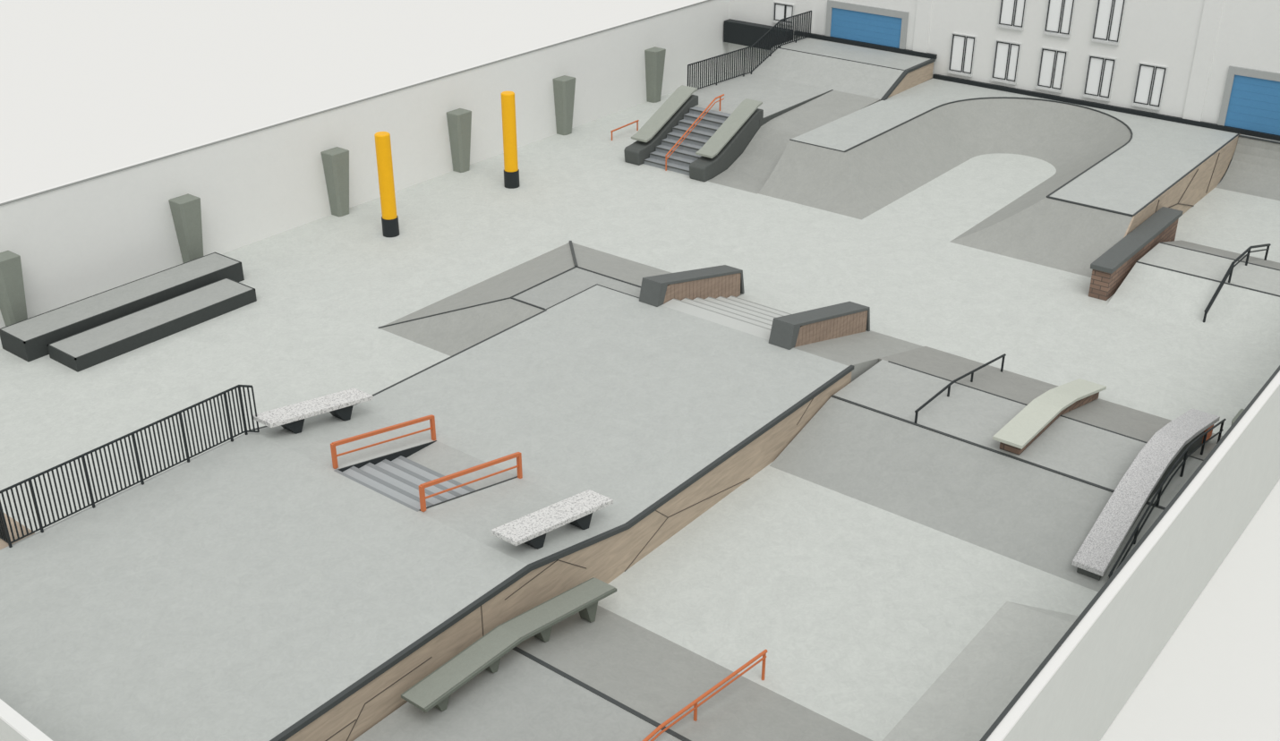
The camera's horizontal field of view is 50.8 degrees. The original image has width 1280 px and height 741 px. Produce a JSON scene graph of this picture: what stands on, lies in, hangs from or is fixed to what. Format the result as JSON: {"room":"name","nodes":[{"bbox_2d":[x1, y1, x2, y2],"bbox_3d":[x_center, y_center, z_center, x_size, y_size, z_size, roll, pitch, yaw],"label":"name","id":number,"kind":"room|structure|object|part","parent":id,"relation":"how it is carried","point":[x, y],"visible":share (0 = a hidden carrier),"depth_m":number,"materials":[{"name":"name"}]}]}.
{"room":"skate park","nodes":[
{"label":"skate park","id":0,"kind":"room"},
{"bbox_2d":[0,699,52,740],"bbox_3d":[-11.077,4.744,19.996,27.700,3.350,0.170,20,33,33],"label":"wall","id":1,"kind":"structure","parent":0,"point":[13,727],"depth_m":16.98,"materials":[{"name":"paint"}]},
{"bbox_2d":[0,0,729,328],"bbox_3d":[-9.207,-6.668,42.148,0.170,3.350,41.650,20,33,33],"label":"wall","id":2,"kind":"structure","parent":0,"point":[77,242],"depth_m":40.95,"materials":[{"name":"paint"}]},
{"bbox_2d":[0,0,710,205],"bbox_3d":[-9.089,-8.145,41.391,0.030,0.048,41.500,20,33,33],"label":"trim","id":3,"kind":"structure","parent":2,"relation":"attached to","point":[435,79],"depth_m":40.53,"materials":[{"name":"white paint"}]},
{"bbox_2d":[0,72,1279,740],"bbox_3d":[1.789,-1.289,35.308,27.700,0.050,41.500,20,33,33],"label":"floor","id":4,"kind":"structure","parent":0,"point":[857,609],"depth_m":33.91,"materials":[{"name":"concrete"}]},
{"bbox_2d":[0,250,27,326],"bbox_3d":[-15.992,-1.936,34.239,0.535,2.080,0.660,20,33,33],"label":"pillar","id":5,"kind":"structure","parent":4,"relation":"on","point":[12,302],"depth_m":34.03,"materials":[{"name":"grey paint"}]},
{"bbox_2d":[0,512,34,549],"bbox_3d":[-11.832,3.585,24.108,1.740,1.545,1.500,20,33,33],"label":"block","id":6,"kind":"object","parent":4,"relation":"on","point":[3,544],"visible":0.2,"depth_m":23.83,"materials":[{"name":"brown wood"}]},
{"bbox_2d":[0,252,244,361],"bbox_3d":[-13.528,-1.779,35.612,1.200,0.544,6.450,20,33,33],"label":"block","id":7,"kind":"object","parent":4,"relation":"on","point":[28,339],"visible":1,"depth_m":34.98,"materials":[{"name":"concrete"}]},
{"bbox_2d":[47,277,256,372],"bbox_3d":[-12.483,-1.256,34.793,1.240,0.364,5.320,20,33,33],"label":"block","id":8,"kind":"object","parent":4,"relation":"on","point":[88,348],"visible":1,"depth_m":34.37,"materials":[{"name":"concrete"}]},
{"bbox_2d":[168,193,203,263],"bbox_3d":[-12.687,-3.862,37.979,0.535,2.080,0.660,20,33,33],"label":"pillar","id":9,"kind":"structure","parent":4,"relation":"on","point":[185,209],"depth_m":37.71,"materials":[{"name":"grey paint"}]},
{"bbox_2d":[320,146,349,216],"bbox_3d":[-9.350,-5.807,41.753,0.535,2.080,0.660,20,33,33],"label":"pillar","id":10,"kind":"structure","parent":4,"relation":"on","point":[335,160],"depth_m":41.52,"materials":[{"name":"grey paint"}]},
{"bbox_2d":[374,131,399,237],"bbox_3d":[-7.527,-5.516,40.020,0.497,3.150,0.497,20,33,33],"label":"bollard","id":11,"kind":"object","parent":4,"relation":"on","point":[389,218],"visible":1,"depth_m":39.84,"materials":[{"name":"yellow metal"}]},
{"bbox_2d":[446,108,471,172],"bbox_3d":[-6.045,-7.734,45.493,0.535,2.080,0.660,20,33,33],"label":"pillar","id":12,"kind":"structure","parent":4,"relation":"on","point":[459,120],"depth_m":45.27,"materials":[{"name":"grey paint"}]},
{"bbox_2d":[0,240,922,740],"bbox_3d":[-4.431,1.191,28.778,11.765,1.601,22.800,20,33,33],"label":"platform","id":13,"kind":"object","parent":4,"relation":"on","point":[254,587],"visible":0.89,"depth_m":24.54,"materials":[{"name":"concrete"}]},
{"bbox_2d":[0,384,259,547],"bbox_3d":[-9.432,1.621,24.992,0.458,1.126,5.184,21,34,35],"label":"fence","id":14,"kind":"object","parent":13,"relation":"on","point":[4,530],"visible":1,"depth_m":24.80,"materials":[{"name":"black metal"}]},
{"bbox_3d":[-10.935,2.578,23.153,0.040,1.110,0.040,20,33,33],"label":"post","id":15,"kind":"part","parent":14,"relation":"part of","materials":[{"name":"black metal"}]},
{"bbox_3d":[-10.570,2.365,23.566,0.040,1.110,0.040,20,33,33],"label":"post","id":16,"kind":"part","parent":14,"relation":"part of","materials":[{"name":"black metal"}]},
{"bbox_3d":[-9.944,2.000,24.274,0.040,1.110,0.040,20,33,33],"label":"post","id":17,"kind":"part","parent":14,"relation":"part of","materials":[{"name":"black metal"}]},
{"bbox_3d":[-9.425,1.147,24.740,0.438,0.052,5.184,21,34,35],"label":"rail","id":18,"kind":"part","parent":14,"relation":"part of","materials":[{"name":"black metal"}]},
{"bbox_3d":[-9.425,2.053,25.209,0.431,0.036,5.171,21,34,35],"label":"rail","id":19,"kind":"part","parent":14,"relation":"part of","materials":[{"name":"black metal"}]},
{"bbox_3d":[-9.318,1.635,24.982,0.040,1.110,0.040,20,33,33],"label":"post","id":20,"kind":"part","parent":14,"relation":"part of","materials":[{"name":"black metal"}]},
{"bbox_3d":[-8.692,1.270,25.690,0.040,1.110,0.040,20,33,33],"label":"post","id":21,"kind":"part","parent":14,"relation":"part of","materials":[{"name":"black metal"}]},
{"bbox_3d":[-8.066,0.906,26.398,0.040,1.110,0.040,20,33,33],"label":"post","id":22,"kind":"part","parent":14,"relation":"part of","materials":[{"name":"black metal"}]},
{"bbox_3d":[-7.858,0.784,26.634,0.040,1.110,0.040,20,33,33],"label":"post","id":23,"kind":"part","parent":14,"relation":"part of","materials":[{"name":"black metal"}]},
{"bbox_2d":[253,387,373,434],"bbox_3d":[-6.670,0.869,27.659,0.580,0.836,2.600,20,33,33],"label":"bench","id":24,"kind":"object","parent":13,"relation":"on","point":[339,405],"visible":1,"depth_m":27.46,"materials":[{"name":"stone"}]},
{"bbox_3d":[-7.084,1.066,27.168,0.380,0.415,0.560,20,33,33],"label":"leg","id":25,"kind":"part","parent":24,"relation":"part of","materials":[{"name":"black metal"}]},
{"bbox_3d":[-6.312,0.833,28.153,0.380,0.449,0.560,20,33,33],"label":"leg","id":26,"kind":"part","parent":24,"relation":"part of","materials":[{"name":"black metal"}]},
{"bbox_2d":[330,414,435,469],"bbox_3d":[-5.037,1.405,26.649,0.072,1.092,2.612,20,33,33],"label":"handrail","id":27,"kind":"object","parent":13,"relation":"on","point":[431,418],"visible":1,"depth_m":26.47,"materials":[{"name":"orange metal"}]},
{"bbox_3d":[-5.822,1.623,25.639,0.072,0.530,0.072,20,33,33],"label":"post","id":28,"kind":"part","parent":27,"relation":"part of","materials":[{"name":"orange metal"}]},
{"bbox_3d":[-5.037,1.175,26.531,0.066,0.575,2.553,20,33,33],"label":"rail","id":29,"kind":"part","parent":27,"relation":"part of","materials":[{"name":"orange metal"}]},
{"bbox_3d":[-5.037,1.406,26.650,0.030,0.539,2.546,20,33,33],"label":"rail","id":30,"kind":"part","parent":27,"relation":"part of","materials":[{"name":"orange metal"}]},
{"bbox_3d":[-4.253,1.180,27.657,0.072,0.570,0.072,20,33,33],"label":"post","id":31,"kind":"part","parent":27,"relation":"part of","materials":[{"name":"orange metal"}]},
{"bbox_3d":[-5.072,-0.134,30.258,0.050,0.602,8.870,20,33,33],"label":"edge trim","id":32,"kind":"part","parent":13,"relation":"part of","materials":[{"name":"black metal"}]},
{"bbox_2d":[418,452,522,511],"bbox_3d":[-3.142,2.087,25.326,0.072,1.092,2.612,20,33,33],"label":"handrail","id":33,"kind":"object","parent":13,"relation":"on","point":[422,503],"visible":1,"depth_m":25.15,"materials":[{"name":"orange metal"}]},
{"bbox_3d":[-3.927,2.305,24.315,0.072,0.530,0.072,20,33,33],"label":"post","id":34,"kind":"part","parent":33,"relation":"part of","materials":[{"name":"orange metal"}]},
{"bbox_3d":[-3.142,1.857,25.207,0.066,0.575,2.553,20,33,33],"label":"rail","id":35,"kind":"part","parent":33,"relation":"part of","materials":[{"name":"orange metal"}]},
{"bbox_3d":[-3.142,2.088,25.326,0.030,0.539,2.546,20,33,33],"label":"rail","id":36,"kind":"part","parent":33,"relation":"part of","materials":[{"name":"orange metal"}]},
{"bbox_3d":[-2.358,1.862,26.333,0.072,0.570,0.072,20,33,33],"label":"post","id":37,"kind":"part","parent":33,"relation":"part of","materials":[{"name":"orange metal"}]},
{"bbox_2d":[491,489,613,549],"bbox_3d":[-1.528,2.720,24.067,0.580,0.836,2.600,20,33,33],"label":"bench","id":38,"kind":"object","parent":13,"relation":"on","point":[577,510],"visible":1,"depth_m":23.85,"materials":[{"name":"stone"}]},
{"bbox_3d":[-1.941,2.917,23.576,0.380,0.415,0.560,20,33,33],"label":"leg","id":39,"kind":"part","parent":38,"relation":"part of","materials":[{"name":"black metal"}]},
{"bbox_3d":[-1.169,2.683,24.561,0.380,0.449,0.560,20,33,33],"label":"leg","id":40,"kind":"part","parent":38,"relation":"part of","materials":[{"name":"black metal"}]},
{"bbox_3d":[-1.011,3.098,24.027,0.090,0.640,19.010,20,33,33],"label":"edge trim","id":41,"kind":"part","parent":13,"relation":"part of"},
{"bbox_3d":[-1.041,3.524,24.230,0.058,1.540,18.950,20,33,33],"label":"panel","id":42,"kind":"part","parent":13,"relation":"part of","materials":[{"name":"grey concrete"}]},
{"bbox_2d":[639,264,744,307],"bbox_3d":[1.414,-2.196,35.259,0.590,1.588,3.936,20,33,33],"label":"ledge","id":43,"kind":"object","parent":13,"relation":"on","point":[725,281],"visible":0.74,"depth_m":34.84,"materials":[{"name":"concrete"}]},
{"bbox_3d":[1.633,-2.060,35.178,0.040,1.401,3.480,20,33,33],"label":"slat panel","id":44,"kind":"part","parent":43,"relation":"part of","materials":[{"name":"brown wood"}]},
{"bbox_2d":[768,301,870,349],"bbox_3d":[4.480,-1.092,33.117,0.590,1.588,3.936,20,33,33],"label":"ledge","id":45,"kind":"object","parent":13,"relation":"on","point":[789,331],"visible":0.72,"depth_m":32.58,"materials":[{"name":"concrete"}]},
{"bbox_3d":[4.699,-0.957,33.036,0.040,1.401,3.480,20,33,33],"label":"slat panel","id":46,"kind":"part","parent":45,"relation":"part of","materials":[{"name":"brown wood"}]},
{"bbox_2d":[500,91,519,188],"bbox_3d":[-4.239,-7.507,43.885,0.497,3.150,0.497,20,33,33],"label":"bollard","id":47,"kind":"object","parent":4,"relation":"on","point":[511,171],"visible":1,"depth_m":43.71,"materials":[{"name":"yellow metal"}]},
{"bbox_2d":[553,75,575,135],"bbox_3d":[-2.740,-9.660,49.233,0.535,2.080,0.660,20,33,33],"label":"pillar","id":48,"kind":"structure","parent":4,"relation":"on","point":[564,86],"depth_m":49.01,"materials":[{"name":"grey paint"}]},
{"bbox_2d":[353,605,872,740],"bbox_3d":[-0.544,6.835,18.773,8.510,0.652,9.550,20,33,33],"label":"ramp","id":49,"kind":"object","parent":4,"relation":"on","point":[610,678],"visible":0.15,"depth_m":21.51,"materials":[{"name":"concrete"}]},
{"bbox_2d":[401,577,616,712],"bbox_3d":[-2.041,4.643,22.365,0.550,0.940,4.600,20,33,33],"label":"bench ledge","id":50,"kind":"object","parent":49,"relation":"on","point":[434,690],"visible":1,"depth_m":21.85,"materials":[{"name":"grey concrete"}]},
{"bbox_3d":[-3.154,5.106,21.012,0.250,0.405,0.400,20,33,33],"label":"leg","id":51,"kind":"part","parent":50,"relation":"part of","materials":[{"name":"grey concrete"}]},
{"bbox_3d":[-2.443,4.692,21.816,0.250,0.405,0.400,20,33,33],"label":"leg","id":52,"kind":"part","parent":50,"relation":"part of","materials":[{"name":"grey concrete"}]},
{"bbox_3d":[-1.671,4.370,22.756,0.250,0.436,0.400,20,33,33],"label":"leg","id":53,"kind":"part","parent":50,"relation":"part of","materials":[{"name":"grey concrete"}]},
{"bbox_3d":[-0.929,4.170,23.713,0.250,0.546,0.400,20,33,33],"label":"leg","id":54,"kind":"part","parent":50,"relation":"part of","materials":[{"name":"grey concrete"}]},
{"bbox_3d":[0.923,5.722,20.301,8.510,0.072,0.080,20,33,33],"label":"edge trim","id":55,"kind":"part","parent":49,"relation":"part of","materials":[{"name":"black metal"}]},
{"bbox_2d":[642,648,767,740],"bbox_3d":[0.619,5.595,20.793,0.055,1.008,4.804,20,33,33],"label":"rail","id":56,"kind":"object","parent":49,"relation":"on","point":[763,653],"visible":1,"depth_m":21.12,"materials":[{"name":"orange metal"}]},
{"bbox_3d":[0.865,5.311,20.999,0.050,0.383,0.050,20,33,33],"label":"post","id":57,"kind":"part","parent":56,"relation":"part of","materials":[{"name":"orange metal"}]},
{"bbox_3d":[2.070,4.941,22.533,0.050,0.577,0.050,20,33,33],"label":"post","id":58,"kind":"part","parent":56,"relation":"part of","materials":[{"name":"orange metal"}]},
{"bbox_2d":[610,119,639,140],"bbox_3d":[-0.555,-8.831,49.460,0.055,0.398,1.581,20,33,33],"label":"handrail","id":59,"kind":"object","parent":4,"relation":"on","point":[636,121],"visible":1,"depth_m":49.44,"materials":[{"name":"orange metal"}]},
{"bbox_3d":[-0.555,-8.966,49.391,0.055,0.095,1.581,20,33,33],"label":"rail","id":60,"kind":"part","parent":59,"relation":"part of","materials":[{"name":"orange metal"}]},
{"bbox_2d":[644,46,665,102],"bbox_3d":[0.597,-11.605,53.007,0.535,2.080,0.660,20,33,33],"label":"pillar","id":61,"kind":"structure","parent":4,"relation":"on","point":[654,56],"depth_m":52.79,"materials":[{"name":"grey paint"}]},
{"bbox_2d":[623,85,763,181],"bbox_3d":[1.846,-8.263,46.618,3.460,1.990,3.496,20,33,33],"label":"staircase","id":62,"kind":"structure","parent":4,"relation":"on","point":[719,139],"depth_m":46.48,"materials":[{"name":"concrete"}]},
{"bbox_2d":[665,93,724,170],"bbox_3d":[1.911,-8.280,46.720,0.055,1.928,3.363,20,33,33],"label":"handrail","id":63,"kind":"object","parent":62,"relation":"on","point":[721,96],"visible":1,"depth_m":46.46,"materials":[{"name":"orange metal"}]},
{"bbox_3d":[0.892,-7.064,45.887,0.050,0.530,0.050,20,33,33],"label":"post","id":64,"kind":"part","parent":63,"relation":"part of","materials":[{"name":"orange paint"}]},
{"bbox_2d":[691,36,935,128],"bbox_3d":[6.093,-10.184,50.205,6.170,2.120,8.650,20,33,33],"label":"platform","id":65,"kind":"object","parent":4,"relation":"on","point":[795,74],"visible":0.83,"depth_m":50.47,"materials":[{"name":"concrete"}]},
{"bbox_2d":[687,10,811,89],"bbox_3d":[4.288,-12.229,51.495,0.112,1.836,7.560,23,35,37],"label":"fence","id":66,"kind":"object","parent":65,"relation":"on","point":[780,35],"visible":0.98,"depth_m":51.58,"materials":[{"name":"black metal"}]},
{"bbox_3d":[1.753,-10.627,49.199,0.040,1.090,0.040,20,33,33],"label":"post","id":67,"kind":"part","parent":66,"relation":"part of","materials":[{"name":"black metal"}]},
{"bbox_3d":[2.866,-11.195,50.301,0.040,1.090,0.040,20,33,33],"label":"post","id":68,"kind":"part","parent":66,"relation":"part of","materials":[{"name":"black metal"}]},
{"bbox_3d":[3.979,-11.763,51.403,0.040,1.090,0.040,20,33,33],"label":"post","id":69,"kind":"part","parent":66,"relation":"part of","materials":[{"name":"black metal"}]},
{"bbox_3d":[4.289,-12.699,51.255,0.111,0.782,7.521,23,35,37],"label":"rail","id":70,"kind":"part","parent":66,"relation":"part of","materials":[{"name":"black metal"}]},
{"bbox_3d":[4.297,-11.925,51.718,0.040,1.090,0.040,20,33,33],"label":"post","id":71,"kind":"part","parent":66,"relation":"part of","materials":[{"name":"black metal"}]},
{"bbox_3d":[4.289,-11.810,51.712,0.097,0.766,7.521,23,35,37],"label":"rail","id":72,"kind":"part","parent":66,"relation":"part of","materials":[{"name":"black metal"}]},
{"bbox_3d":[5.082,-12.716,52.191,0.040,1.090,0.040,20,33,33],"label":"post","id":73,"kind":"part","parent":66,"relation":"part of","materials":[{"name":"black metal"}]},
{"bbox_3d":[5.474,-13.111,52.427,0.040,1.090,0.040,20,33,33],"label":"post","id":74,"kind":"part","parent":66,"relation":"part of","materials":[{"name":"black metal"}]},
{"bbox_3d":[6.186,-13.487,53.156,0.040,1.090,0.040,20,33,33],"label":"post","id":75,"kind":"part","parent":66,"relation":"part of","materials":[{"name":"black metal"}]},
{"bbox_3d":[7.487,-11.873,51.214,5.700,0.030,0.030,20,33,33],"label":"edge trim","id":76,"kind":"part","parent":65,"relation":"part of","materials":[{"name":"black metal"}]},
{"bbox_3d":[9.961,-10.782,49.947,0.140,0.820,3.800,20,33,33],"label":"edge trim","id":77,"kind":"part","parent":65,"relation":"part of","materials":[{"name":"black metal"}]},
{"bbox_3d":[9.977,-10.804,49.957,0.060,0.710,3.750,20,33,33],"label":"panel","id":78,"kind":"part","parent":65,"relation":"part of","materials":[{"name":"brown wood"}]},
{"bbox_2d":[708,78,1240,277],"bbox_3d":[11.225,-7.141,45.091,13.561,1.415,11.750,20,33,33],"label":"ramp","id":79,"kind":"object","parent":4,"relation":"on","point":[855,156],"visible":0.98,"depth_m":44.40,"materials":[{"name":"concrete"}]},
{"bbox_3d":[16.536,-5.233,41.415,0.050,1.370,11.700,20,33,33],"label":"panel","id":80,"kind":"part","parent":79,"relation":"part of","materials":[{"name":"brown wood"}]},
{"bbox_2d":[882,601,1078,740],"bbox_3d":[6.483,5.034,22.435,2.500,0.500,5.450,20,33,33],"label":"bank","id":81,"kind":"object","parent":4,"relation":"on","point":[969,695],"visible":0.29,"depth_m":22.52,"materials":[{"name":"concrete"}]},
{"bbox_2d":[769,346,1222,591],"bbox_3d":[8.329,1.626,28.884,8.610,0.652,7.300,20,33,33],"label":"ramp","id":82,"kind":"object","parent":4,"relation":"on","point":[945,472],"visible":0.6,"depth_m":28.24,"materials":[{"name":"concrete"}]},
{"bbox_2d":[914,353,1006,423],"bbox_3d":[7.360,0.443,30.793,0.055,0.908,4.584,20,33,33],"label":"rail","id":83,"kind":"object","parent":82,"relation":"on","point":[1002,356],"visible":1,"depth_m":30.34,"materials":[{"name":"black metal"}]},
{"bbox_3d":[5.968,1.004,29.090,0.050,0.290,0.050,20,33,33],"label":"post","id":84,"kind":"part","parent":83,"relation":"part of","materials":[{"name":"black metal"}]},
{"bbox_3d":[6.920,0.449,30.166,0.050,0.290,0.050,20,33,33],"label":"post","id":85,"kind":"part","parent":83,"relation":"part of","materials":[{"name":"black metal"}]},
{"bbox_3d":[8.742,-0.163,32.460,0.050,0.458,0.050,20,33,33],"label":"post","id":86,"kind":"part","parent":83,"relation":"part of","materials":[{"name":"black metal"}]},
{"bbox_3d":[7.657,1.797,27.920,8.510,0.072,0.070,20,33,33],"label":"edge trim","id":87,"kind":"part","parent":82,"relation":"part of","materials":[{"name":"black metal"}]},
{"bbox_3d":[9.141,0.992,29.484,8.350,0.070,0.040,20,33,33],"label":"edge trim","id":88,"kind":"part","parent":82,"relation":"part of","materials":[{"name":"black metal"}]},
{"bbox_2d":[992,378,1106,455],"bbox_3d":[9.070,1.002,29.660,0.650,0.950,4.850,20,33,33],"label":"ledge","id":89,"kind":"object","parent":82,"relation":"on","point":[1032,421],"visible":1,"depth_m":28.88,"materials":[{"name":"concrete"}]},
{"bbox_2d":[1071,408,1226,580],"bbox_3d":[10.352,2.185,27.024,0.732,1.277,6.512,20,33,33],"label":"granite ledge","id":90,"kind":"object","parent":82,"relation":"on","point":[1147,475],"visible":0.96,"depth_m":26.12,"materials":[{"name":"grey stone"}]},
{"bbox_3d":[9.388,3.119,25.498,0.044,0.379,0.044,20,33,33],"label":"post","id":91,"kind":"part","parent":90,"relation":"part of","materials":[{"name":"black metal"}]},
{"bbox_3d":[10.067,2.445,26.124,0.044,0.444,0.044,20,33,33],"label":"post","id":92,"kind":"part","parent":90,"relation":"part of","materials":[{"name":"black metal"}]},
{"bbox_3d":[10.623,2.176,26.780,0.038,1.003,6.512,20,33,33],"label":"rail","id":93,"kind":"part","parent":90,"relation":"part of","materials":[{"name":"black metal"}]},
{"bbox_3d":[10.623,2.407,26.900,0.031,0.995,6.510,20,33,33],"label":"rail","id":94,"kind":"part","parent":90,"relation":"part of","materials":[{"name":"black metal"}]},
{"bbox_3d":[10.932,1.858,27.060,0.044,0.631,0.044,20,33,33],"label":"post","id":95,"kind":"part","parent":90,"relation":"part of","materials":[{"name":"black metal"}]},
{"bbox_3d":[11.736,1.523,28.037,0.044,0.531,0.044,20,33,33],"label":"post","id":96,"kind":"part","parent":90,"relation":"part of","materials":[{"name":"black metal"}]},
{"bbox_3d":[12.539,1.334,29.089,0.044,0.564,0.044,20,33,33],"label":"post","id":97,"kind":"part","parent":90,"relation":"part of","materials":[{"name":"black metal"}]},
{"bbox_2d":[1230,409,1244,426],"bbox_3d":[11.556,1.702,26.070,0.400,1.805,0.660,20,33,33],"label":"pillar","id":98,"kind":"structure","parent":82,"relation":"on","point":[1241,411],"depth_m":25.73,"materials":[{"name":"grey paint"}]},
{"bbox_2d":[1088,206,1183,300],"bbox_3d":[14.069,-3.356,38.196,0.610,0.980,5.600,20,33,33],"label":"brick ledge","id":99,"kind":"object","parent":4,"relation":"on","point":[1113,267],"visible":0.98,"depth_m":37.27,"materials":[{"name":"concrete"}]},
{"bbox_2d":[1106,240,1279,351],"bbox_3d":[16.696,-2.255,36.442,5.950,0.630,6.000,20,33,33],"label":"ramp","id":100,"kind":"object","parent":4,"relation":"on","point":[1174,282],"visible":1,"depth_m":35.95,"materials":[{"name":"concrete"}]},
{"bbox_3d":[16.078,-2.144,35.615,5.950,0.070,0.060,20,33,33],"label":"edge trim","id":101,"kind":"part","parent":100,"relation":"part of","materials":[{"name":"black metal"}]},
{"bbox_3d":[17.190,-2.792,36.873,5.950,0.070,0.060,20,33,33],"label":"edge trim","id":102,"kind":"part","parent":100,"relation":"part of","materials":[{"name":"black metal"}]},
{"bbox_2d":[1203,243,1271,322],"bbox_3d":[16.343,-2.720,36.654,0.065,1.162,5.621,20,33,33],"label":"rail","id":103,"kind":"object","parent":100,"relation":"on","point":[1229,272],"visible":1,"depth_m":35.81,"materials":[{"name":"black metal"}]},
{"bbox_3d":[15.727,-2.600,35.833,0.058,0.560,0.058,20,33,33],"label":"post","id":104,"kind":"part","parent":103,"relation":"part of","materials":[{"name":"black metal"}]},
{"bbox_3d":[16.654,-3.115,36.895,0.058,0.504,0.058,20,33,33],"label":"post","id":105,"kind":"part","parent":103,"relation":"part of","materials":[{"name":"black metal"}]},
{"bbox_3d":[18.013,-3.389,38.699,0.058,0.478,0.058,20,33,33],"label":"post","id":106,"kind":"part","parent":103,"relation":"part of","materials":[{"name":"black metal"}]},
{"bbox_2d":[1215,134,1279,200],"bbox_3d":[22.186,-6.060,42.970,6.640,1.415,1.850,20,33,33],"label":"ramp","id":107,"kind":"object","parent":4,"relation":"on","point":[1254,167],"visible":1,"depth_m":44.55,"materials":[{"name":"concrete"}]},
{"bbox_2d":[726,0,1279,170],"bbox_3d":[14.702,-12.371,48.086,28.200,8.050,0.300,20,33,33],"label":"wall","id":108,"kind":"structure","parent":0,"point":[1159,32],"depth_m":47.11,"materials":[{"name":"paint"}]},
{"bbox_2d":[723,18,792,48],"bbox_3d":[4.854,-13.795,55.512,3.150,0.880,0.440,20,33,33],"label":"panel","id":109,"kind":"object","parent":108,"relation":"attached to","point":[739,32],"visible":0.51,"depth_m":55.59,"materials":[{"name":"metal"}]},
{"bbox_2d":[772,1,794,25],"bbox_3d":[5.814,-14.464,54.584,0.960,0.840,0.110,20,33,33],"label":"window","id":110,"kind":"structure","parent":108,"relation":"in","point":[780,10],"depth_m":54.58,"materials":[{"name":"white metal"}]},
{"bbox_2d":[794,31,937,59],"bbox_3d":[8.747,-12.790,52.818,6.300,0.160,0.140,20,33,33],"label":"trim","id":111,"kind":"structure","parent":108,"relation":"attached to","point":[813,35],"depth_m":52.54,"materials":[{"name":"black metal"}]},
{"bbox_2d":[825,0,908,49],"bbox_3d":[8.799,-13.485,52.443,3.540,1.400,0.100,20,33,33],"label":"door","id":112,"kind":"structure","parent":108,"relation":"in","point":[847,21],"depth_m":52.40,"materials":[{"name":"blue paint"}]},
{"bbox_2d":[913,0,932,58],"bbox_3d":[10.698,-13.729,50.667,0.600,8.000,0.060,20,33,33],"label":"trim","id":113,"kind":"structure","parent":108,"relation":"attached to","point":[924,7],"depth_m":50.99,"materials":[{"name":"paint"}]},
{"bbox_2d":[947,32,976,76],"bbox_3d":[12.057,-11.822,50.427,0.980,1.510,0.110,20,33,33],"label":"window","id":114,"kind":"structure","parent":108,"relation":"in","point":[962,49],"depth_m":50.43,"materials":[{"name":"white glass"}]},
{"bbox_2d":[990,39,1022,85],"bbox_3d":[13.441,-11.324,49.460,0.980,1.510,0.110,20,33,33],"label":"window","id":115,"kind":"structure","parent":108,"relation":"in","point":[1007,54],"depth_m":49.47,"materials":[{"name":"white glass"}]},
{"bbox_2d":[997,0,1027,30],"bbox_3d":[13.441,-13.209,48.489,0.980,1.790,0.110,20,33,33],"label":"window","id":116,"kind":"structure","parent":108,"relation":"in","point":[1011,12],"depth_m":48.66,"materials":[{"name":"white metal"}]},
{"bbox_2d":[1035,46,1067,93],"bbox_3d":[14.825,-10.826,48.493,0.980,1.510,0.110,20,33,33],"label":"window","id":117,"kind":"structure","parent":108,"relation":"in","point":[1052,67],"depth_m":48.50,"materials":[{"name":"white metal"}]},
{"bbox_2d":[1042,0,1075,38],"bbox_3d":[14.825,-12.711,47.522,0.980,1.790,0.110,20,33,33],"label":"window","id":118,"kind":"structure","parent":108,"relation":"in","point":[1059,15],"depth_m":47.65,"materials":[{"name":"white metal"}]},
{"bbox_2d":[1082,54,1117,101],"bbox_3d":[16.209,-10.328,47.527,0.980,1.510,0.110,20,33,33],"label":"window","id":119,"kind":"structure","parent":108,"relation":"in","point":[1100,70],"depth_m":47.53,"materials":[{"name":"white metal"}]},
{"bbox_2d":[932,73,1279,141],"bbox_3d":[18.340,-8.684,46.454,18.100,0.150,0.140,20,33,33],"label":"baseboard","id":120,"kind":"structure","parent":108,"relation":"attached to","point":[1105,106],"depth_m":47.57,"materials":[{"name":"black metal"}]},
{"bbox_2d":[1091,0,1126,45],"bbox_3d":[16.209,-12.213,46.556,0.980,1.790,0.110,20,33,33],"label":"window","id":121,"kind":"structure","parent":108,"relation":"in","point":[1109,14],"depth_m":46.63,"materials":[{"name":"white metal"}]},
{"bbox_2d":[1131,61,1168,110],"bbox_3d":[17.609,-9.825,46.549,0.980,1.510,0.110,20,33,33],"label":"window","id":122,"kind":"structure","parent":108,"relation":"in","point":[1150,79],"depth_m":46.55,"materials":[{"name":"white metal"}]},
{"bbox_2d":[1182,0,1224,121],"bbox_3d":[18.876,-10.786,44.955,0.600,8.000,0.060,20,33,33],"label":"trim","id":123,"kind":"structure","parent":108,"relation":"attached to","point":[1212,9],"depth_m":45.11,"materials":[{"name":"paint"}]},
{"bbox_2d":[1217,65,1279,135],"bbox_3d":[21.105,-8.666,44.049,3.940,2.000,0.100,20,33,33],"label":"door","id":124,"kind":"structure","parent":108,"relation":"in","point":[1250,100],"depth_m":44.62,"materials":[{"name":"blue paint"}]},
{"bbox_2d":[985,370,1279,740],"bbox_3d":[12.692,1.212,26.852,0.160,3.350,41.650,20,33,33],"label":"wall","id":125,"kind":"structure","parent":0,"point":[1081,690],"depth_m":21.58,"materials":[{"name":"white paint"}]},
{"bbox_2d":[979,365,1279,740],"bbox_3d":[12.666,-0.313,26.197,0.055,0.080,41.500,20,33,33],"label":"trim","id":126,"kind":"structure","parent":125,"relation":"attached to","point":[1113,576],"depth_m":19.71,"materials":[{"name":"black metal"}]},
{"label":"outside","id":127,"kind":"structure","parent":0,"visible":0},
{"bbox_2d":[0,0,1279,740],"bbox_3d":[-5.054,-5.904,44.344,180.000,0.001,180.000,20,33,33],"label":"background","id":128,"kind":"structure","parent":127,"point":[88,88],"depth_m":56.44,"materials":[{"name":"white"}]}
]}

